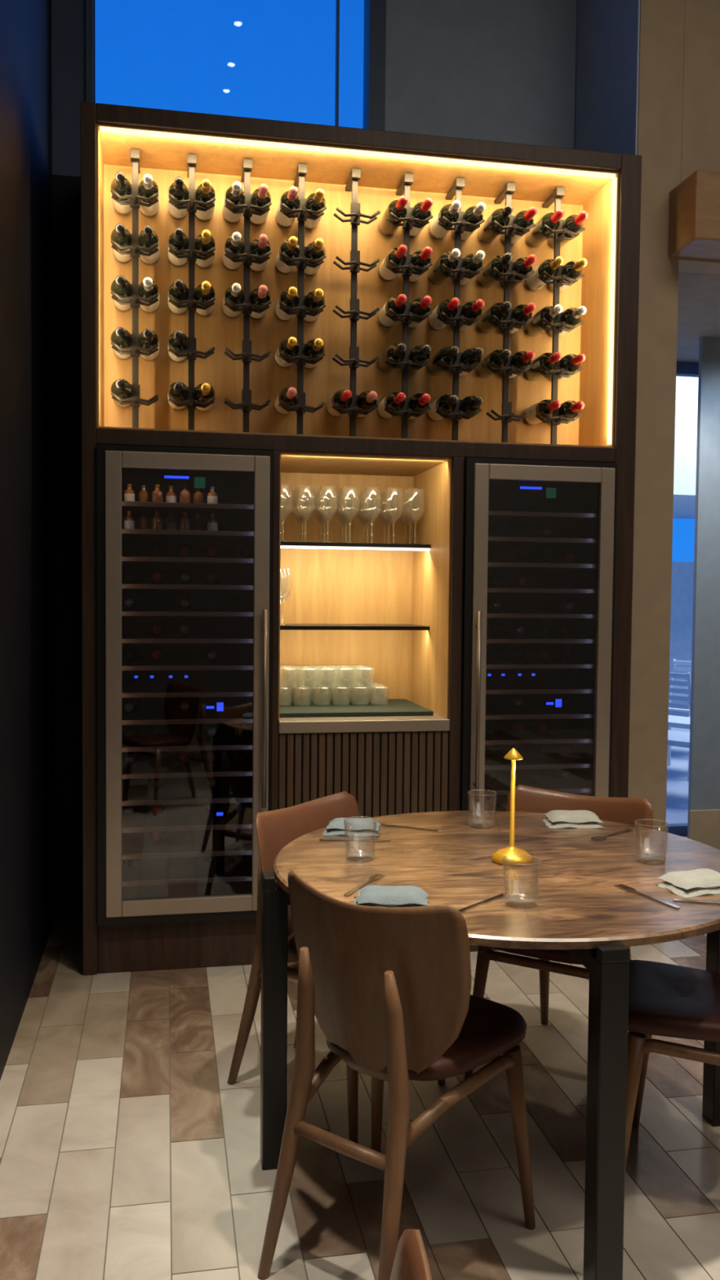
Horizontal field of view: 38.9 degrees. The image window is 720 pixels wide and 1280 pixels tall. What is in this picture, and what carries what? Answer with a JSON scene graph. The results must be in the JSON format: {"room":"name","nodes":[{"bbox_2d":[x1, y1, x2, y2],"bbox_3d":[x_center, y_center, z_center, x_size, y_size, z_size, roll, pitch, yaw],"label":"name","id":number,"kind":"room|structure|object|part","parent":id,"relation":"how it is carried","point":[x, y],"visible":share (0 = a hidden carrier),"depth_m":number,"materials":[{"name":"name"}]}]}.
{"room":"restaurant dining room","nodes":[
{"label":"restaurant dining room","id":0,"kind":"room"},
{"bbox_2d":[0,0,54,1079],"bbox_3d":[-0.693,-0.926,0.864,0.100,4.600,7.240,0,3,-11],"label":"wall","id":1,"kind":"structure","parent":0,"point":[27,716],"depth_m":3.47,"materials":[{"name":"paint"}]},
{"bbox_2d":[51,0,577,918],"bbox_3d":[-0.172,-1.089,4.594,2.320,4.600,0.100,0,3,-11],"label":"wall","id":2,"kind":"structure","parent":0,"point":[491,70],"depth_m":4.52,"materials":[{"name":"paint"}]},
{"bbox_2d":[85,0,386,130],"bbox_3d":[-0.527,-2.673,4.437,1.281,1.428,0.130,0,3,-11],"label":"window","id":3,"kind":"structure","parent":2,"relation":"in","point":[375,11],"depth_m":4.49,"materials":[{"name":"metal"}]},
{"bbox_2d":[0,835,719,1279],"bbox_3d":[1.931,1.402,1.962,5.670,0.100,8.400,0,3,-11],"label":"floor","id":4,"kind":"structure","parent":0,"point":[128,1151],"depth_m":2.60,"materials":[{"name":"tile"}]},
{"bbox_2d":[227,791,445,1143],"bbox_3d":[-0.058,0.883,2.901,0.577,0.820,0.464,2,3,36],"label":"dining chair","id":5,"kind":"object","parent":4,"relation":"on","point":[275,828],"visible":0.23,"depth_m":2.91,"materials":[{"name":"brown wood"}]},
{"bbox_3d":[0.010,0.855,2.850,0.410,0.056,0.395,2,3,36],"label":"seat","id":6,"kind":"part","parent":5,"relation":"part of","materials":[{"name":"leather"}]},
{"bbox_3d":[-0.166,0.672,2.972,0.110,0.407,0.464,2,3,36],"label":"backrest","id":7,"kind":"part","parent":5,"relation":"part of","materials":[{"name":"brown leather"}]},
{"bbox_2d":[80,101,641,975],"bbox_3d":[-0.020,-0.353,4.246,2.150,3.165,0.703,0,3,-11],"label":"wine cabinet","id":8,"kind":"object","parent":4,"relation":"on","point":[394,610],"visible":0.41,"depth_m":4.09,"materials":[{"name":"brown wood"}]},
{"bbox_2d":[96,444,273,926],"bbox_3d":[-0.704,0.160,4.088,0.638,1.761,0.728,0,3,-11],"label":"wine fridge","id":9,"kind":"object","parent":8,"relation":"in","point":[184,535],"visible":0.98,"depth_m":3.98,"materials":[{"name":"glass"}]},
{"bbox_3d":[-0.357,0.256,3.808,0.016,0.740,0.040,0,3,-11],"label":"handle","id":10,"kind":"part","parent":9,"relation":"part of","materials":[{"name":"metal"}]},
{"bbox_2d":[280,568,292,625],"bbox_3d":[-0.339,-0.183,4.304,0.084,0.235,0.273,0,3,-11],"label":"glasses","id":11,"kind":"object","parent":8,"relation":"on","point":[281,624],"visible":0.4,"depth_m":4.29,"materials":[{"name":"clear glass"}]},
{"bbox_2d":[110,148,588,444],"bbox_3d":[-0.024,-1.321,4.057,1.880,1.071,0.306,0,3,-11],"label":"wine rack","id":12,"kind":"object","parent":8,"relation":"in","point":[127,198],"visible":0.99,"depth_m":4.03,"materials":[{"name":"metal"}]},
{"bbox_2d":[280,484,425,544],"bbox_3d":[-0.058,-0.524,4.336,0.642,0.235,0.263,0,3,-11],"label":"glasses","id":13,"kind":"object","parent":8,"relation":"on","point":[291,508],"visible":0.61,"depth_m":4.31,"materials":[{"name":"clear glass"}]},
{"bbox_2d":[280,623,430,630],"bbox_3d":[-0.061,-0.056,4.365,0.659,0.016,0.315,0,3,-11],"label":"shelf","id":14,"kind":"object","parent":8,"relation":"attached to","point":[292,626],"depth_m":4.24,"materials":[{"name":"black metal"}]},
{"bbox_2d":[280,541,431,551],"bbox_3d":[-0.058,-0.393,4.350,0.659,0.026,0.315,0,3,-11],"label":"shelf","id":15,"kind":"object","parent":8,"relation":"attached to","point":[292,545],"depth_m":4.22,"materials":[{"name":"black metal"}]},
{"bbox_2d":[278,712,449,733],"bbox_3d":[-0.036,0.318,4.234,0.671,0.046,0.625,0,3,-11],"label":"countertop","id":16,"kind":"structure","parent":8,"relation":"on","point":[435,722],"depth_m":3.94,"materials":[{"name":"stone"}]},
{"bbox_2d":[279,698,433,717],"bbox_3d":[-0.056,0.284,4.288,0.625,0.016,0.490,0,3,-11],"label":"bar mat","id":17,"kind":"object","parent":16,"relation":"on","point":[395,707],"visible":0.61,"depth_m":4.17,"materials":[{"name":"rubber"}]},
{"bbox_2d":[280,664,388,706],"bbox_3d":[-0.136,0.192,4.370,0.490,0.157,0.250,0,3,-11],"label":"tumblers","id":18,"kind":"object","parent":17,"relation":"on","point":[310,666],"visible":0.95,"depth_m":4.35,"materials":[{"name":"clear glass"}]},
{"bbox_2d":[459,457,617,811],"bbox_3d":[0.650,0.161,4.346,0.621,1.761,0.728,0,3,-11],"label":"wine fridge","id":19,"kind":"object","parent":8,"relation":"in","point":[540,536],"visible":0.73,"depth_m":4.24,"materials":[{"name":"glass"}]},
{"bbox_3d":[0.456,0.257,3.963,0.016,0.740,0.040,0,3,-11],"label":"handle","id":20,"kind":"part","parent":19,"relation":"part of","materials":[{"name":"metal"}]},
{"bbox_2d":[257,869,535,1279],"bbox_3d":[0.088,0.914,2.237,0.464,0.820,0.577,2,3,37],"label":"dining chair","id":21,"kind":"object","parent":4,"relation":"on","point":[388,989],"visible":1,"depth_m":2.10,"materials":[{"name":"brown wood"}]},
{"bbox_3d":[0.009,0.712,2.119,0.464,0.407,0.110,2,3,37],"label":"backrest","id":22,"kind":"part","parent":21,"relation":"part of","materials":[{"name":"brown wood"}]},
{"bbox_3d":[0.138,0.881,2.303,0.395,0.056,0.410,2,3,37],"label":"seat","id":23,"kind":"part","parent":21,"relation":"part of","materials":[{"name":"leather"}]},
{"bbox_2d":[389,1229,431,1279],"bbox_3d":[-0.138,0.975,0.838,0.577,0.820,0.464,1,3,17],"label":"dining chair","id":24,"kind":"object","parent":4,"relation":"on","point":[411,1262],"visible":1,"depth_m":0.96,"materials":[{"name":"brown wood"}]},
{"bbox_2d":[260,810,719,1279],"bbox_3d":[0.381,0.936,2.644,1.210,0.740,1.210,1,3,15],"label":"dining table","id":25,"kind":"object","parent":4,"relation":"on","point":[580,910],"visible":0.85,"depth_m":2.44,"materials":[{"name":"brown wood"}]},
{"bbox_2d":[323,817,381,836],"bbox_3d":[-0.022,0.530,2.920,0.163,0.037,0.100,1,3,4],"label":"folded napkin","id":26,"kind":"object","parent":25,"relation":"on","point":[336,827],"visible":0.98,"depth_m":2.88,"materials":[{"name":"fabric"}]},
{"bbox_2d":[319,838,391,841],"bbox_3d":[-0.014,0.552,2.815,0.198,0.003,0.012,1,3,1],"label":"table knife","id":27,"kind":"object","parent":25,"relation":"on","point":[320,839],"visible":1,"depth_m":2.81,"materials":[{"name":"metal"}]},
{"bbox_2d":[343,816,377,862],"bbox_3d":[0.001,0.512,2.623,0.085,0.101,0.085,0,3,-11],"label":"drinking glass","id":28,"kind":"object","parent":25,"relation":"on","point":[346,852],"visible":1,"depth_m":2.62,"materials":[{"name":"clear glass"}]},
{"bbox_2d":[343,872,384,896],"bbox_3d":[0.009,0.571,2.385,0.023,0.002,0.198,2,3,25],"label":"fork","id":29,"kind":"object","parent":25,"relation":"on","point":[375,877],"visible":1,"depth_m":2.39,"materials":[{"name":"wood"}]},
{"bbox_2d":[353,884,428,906],"bbox_3d":[0.067,0.562,2.235,0.168,0.037,0.110,1,3,1],"label":"folded napkin","id":30,"kind":"object","parent":25,"relation":"on","point":[373,895],"visible":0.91,"depth_m":2.20,"materials":[{"name":"fabric"}]},
{"bbox_2d":[379,822,438,831],"bbox_3d":[0.135,0.545,2.981,0.198,0.002,0.023,2,3,24],"label":"fork","id":31,"kind":"object","parent":25,"relation":"on","point":[380,824],"visible":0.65,"depth_m":2.98,"materials":[{"name":"metal"}]},
{"bbox_2d":[467,789,496,828],"bbox_3d":[0.359,0.499,3.006,0.085,0.101,0.085,0,3,-11],"label":"drinking glass","id":32,"kind":"object","parent":25,"relation":"on","point":[471,821],"visible":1,"depth_m":3.00,"materials":[{"name":"clear glass"}]},
{"bbox_2d":[457,892,506,912],"bbox_3d":[0.271,0.580,2.252,0.012,0.003,0.198,3,3,42],"label":"table knife","id":33,"kind":"object","parent":25,"relation":"on","point":[500,895],"visible":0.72,"depth_m":2.25,"materials":[{"name":"metal"}]},
{"bbox_2d":[491,747,532,866],"bbox_3d":[0.390,0.421,2.608,0.104,0.292,0.104,0,3,-11],"label":"table lamp","id":34,"kind":"object","parent":25,"relation":"on","point":[517,855],"visible":0.98,"depth_m":2.60,"materials":[{"name":"yellow metal"}]},
{"bbox_3d":[0.392,0.289,2.602,0.048,0.027,0.048,0,3,-11],"label":"lamp shade","id":35,"kind":"part","parent":34,"relation":"part of","materials":[{"name":"yellow metal"}]},
{"bbox_2d":[502,854,541,909],"bbox_3d":[0.355,0.533,2.247,0.085,0.101,0.085,0,3,-11],"label":"drinking glass","id":36,"kind":"object","parent":25,"relation":"on","point":[509,899],"visible":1,"depth_m":2.24,"materials":[{"name":"clear glass"}]},
{"bbox_2d":[541,809,604,828],"bbox_3d":[0.635,0.531,3.050,0.168,0.037,0.120,1,3,-1],"label":"folded napkin","id":37,"kind":"object","parent":25,"relation":"on","point":[557,819],"visible":1,"depth_m":3.00,"materials":[{"name":"fabric"}]},
{"bbox_2d":[591,828,631,841],"bbox_3d":[0.717,0.555,2.906,0.193,0.004,0.036,-2,4,-44],"label":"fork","id":38,"kind":"object","parent":25,"relation":"on","point":[597,838],"visible":1,"depth_m":2.88,"materials":[{"name":"metal"}]},
{"bbox_2d":[613,884,679,908],"bbox_3d":[0.651,0.580,2.314,0.023,0.002,0.198,-1,3,-27],"label":"fork","id":39,"kind":"object","parent":25,"relation":"on","point":[620,886],"visible":1,"depth_m":2.32,"materials":[{"name":"metal"}]},
{"bbox_2d":[634,818,668,864],"bbox_3d":[0.749,0.519,2.626,0.085,0.101,0.085,0,3,-11],"label":"drinking glass","id":40,"kind":"object","parent":25,"relation":"on","point":[637,855],"visible":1,"depth_m":2.62,"materials":[{"name":"clear glass"}]},
{"bbox_2d":[655,868,719,897],"bbox_3d":[0.791,0.562,2.388,0.168,0.037,0.110,0,3,-21],"label":"folded napkin","id":41,"kind":"object","parent":25,"relation":"on","point":[699,882],"visible":1,"depth_m":2.35,"materials":[{"name":"fabric"}]},
{"bbox_2d":[672,898,719,904],"bbox_3d":[0.797,0.585,2.264,0.198,0.003,0.012,1,3,13],"label":"table knife","id":42,"kind":"object","parent":25,"relation":"on","point":[673,900],"visible":1,"depth_m":2.27,"materials":[{"name":"metal"}]},
{"bbox_2d":[464,784,653,1079],"bbox_3d":[0.613,0.882,3.061,0.464,0.820,0.577,2,3,29],"label":"dining chair","id":43,"kind":"object","parent":4,"relation":"on","point":[527,798],"visible":0.12,"depth_m":3.09,"materials":[{"name":"brown wood"}]},
{"bbox_3d":[0.573,0.854,2.987,0.395,0.056,0.410,2,3,29],"label":"seat","id":44,"kind":"part","parent":43,"relation":"part of","materials":[{"name":"leather"}]},
{"bbox_3d":[0.628,0.949,3.092,0.452,0.684,0.513,2,3,29],"label":"leg frame","id":45,"kind":"part","parent":43,"relation":"part of","materials":[{"name":"brown wood"}]},
{"bbox_3d":[0.682,0.671,3.171,0.464,0.407,0.110,2,3,29],"label":"backrest","id":46,"kind":"part","parent":43,"relation":"part of","materials":[{"name":"brown leather"}]},
{"bbox_2d":[624,960,719,1174],"bbox_3d":[0.864,0.912,2.450,0.577,0.820,0.464,2,3,21],"label":"dining chair","id":47,"kind":"object","parent":4,"relation":"on","point":[665,999],"visible":0.76,"depth_m":2.35,"materials":[{"name":"black leather"}]},
{"bbox_3d":[0.893,0.981,2.441,0.513,0.684,0.452,2,3,21],"label":"leg frame","id":48,"kind":"part","parent":47,"relation":"part of","materials":[{"name":"brown wood"}]},
{"bbox_3d":[0.786,0.879,2.478,0.410,0.056,0.395,2,3,21],"label":"seat","id":49,"kind":"part","parent":47,"relation":"part of","materials":[{"name":"leather"}]},
{"bbox_2d":[573,0,684,831],"bbox_3d":[1.037,-1.095,4.987,0.198,4.600,1.700,0,3,-11],"label":"wall","id":50,"kind":"structure","parent":0,"point":[629,53],"depth_m":4.17,"materials":[{"name":"beige paint"}]},
{"bbox_2d":[665,361,698,835],"bbox_3d":[2.418,-0.228,6.141,2.950,2.790,0.070,0,3,-11],"label":"window","id":51,"kind":"structure","parent":50,"relation":"in","point":[687,369],"depth_m":5.97,"materials":[{"name":"glass"}]},
{"bbox_2d":[676,272,719,362],"bbox_3d":[2.565,-1.644,5.380,2.950,0.110,1.650,0,3,-11],"label":"ceiling","id":52,"kind":"structure","parent":0,"point":[699,295],"depth_m":4.91,"materials":[{"name":"paint"}]},
{"bbox_2d":[678,0,719,275],"bbox_3d":[2.741,-2.451,4.458,2.950,1.810,0.150,0,3,-11],"label":"wall","id":53,"kind":"structure","parent":0,"point":[700,126],"depth_m":4.13,"materials":[{"name":"beige paint"}]},
{"bbox_2d":[668,169,719,260],"bbox_3d":[2.744,-1.679,4.307,3.000,0.260,0.220,0,3,-11],"label":"ceiling beam","id":54,"kind":"structure","parent":53,"relation":"attached to","point":[694,232],"depth_m":3.96,"materials":[{"name":"brown wood"}]},
{"bbox_2d":[687,336,719,838],"bbox_3d":[2.191,-0.202,5.519,0.830,2.790,0.030,0,3,-11],"label":"wall","id":55,"kind":"structure","parent":0,"point":[704,788],"depth_m":5.44,"materials":[{"name":"paint"}]},
{"bbox_2d":[688,808,719,849],"bbox_3d":[2.178,1.053,5.552,0.840,0.280,0.015,0,3,-11],"label":"baseboard","id":56,"kind":"structure","parent":55,"relation":"attached to","point":[704,824],"depth_m":5.48,"materials":[{"name":"beige paint"}]},
{"label":"outside","id":57,"kind":"structure","parent":0,"visible":0},
{"bbox_2d":[666,702,689,823],"bbox_3d":[3.847,0.996,11.862,16.000,0.100,10.250,0,3,-11],"label":"ground","id":58,"kind":"structure","parent":57,"point":[677,784],"depth_m":7.81,"materials":[{"name":"stone"}]},
{"bbox_2d":[667,729,689,751],"bbox_3d":[2.324,0.708,7.342,0.595,0.853,0.506,3,4,45],"label":"patio chair","id":59,"kind":"object","parent":58,"relation":"on","point":[675,738],"visible":0.08,"depth_m":7.20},
{"bbox_2d":[667,672,691,780],"bbox_3d":[2.617,0.665,8.368,0.595,0.853,0.506,-2,4,-43],"label":"patio chair","id":60,"kind":"object","parent":58,"relation":"on","point":[677,719],"visible":0.44,"depth_m":8.08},
{"bbox_2d":[668,658,691,748],"bbox_3d":[2.961,0.624,9.366,0.506,0.853,0.595,3,4,43],"label":"patio chair","id":61,"kind":"object","parent":58,"relation":"on","point":[674,661],"visible":0.16,"depth_m":9.63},
{"bbox_2d":[668,376,698,702],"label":"window","id":62,"kind":"structure","parent":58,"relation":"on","point":[686,388],"depth_m":11.43,"materials":[{"name":"glass"}]}
]}

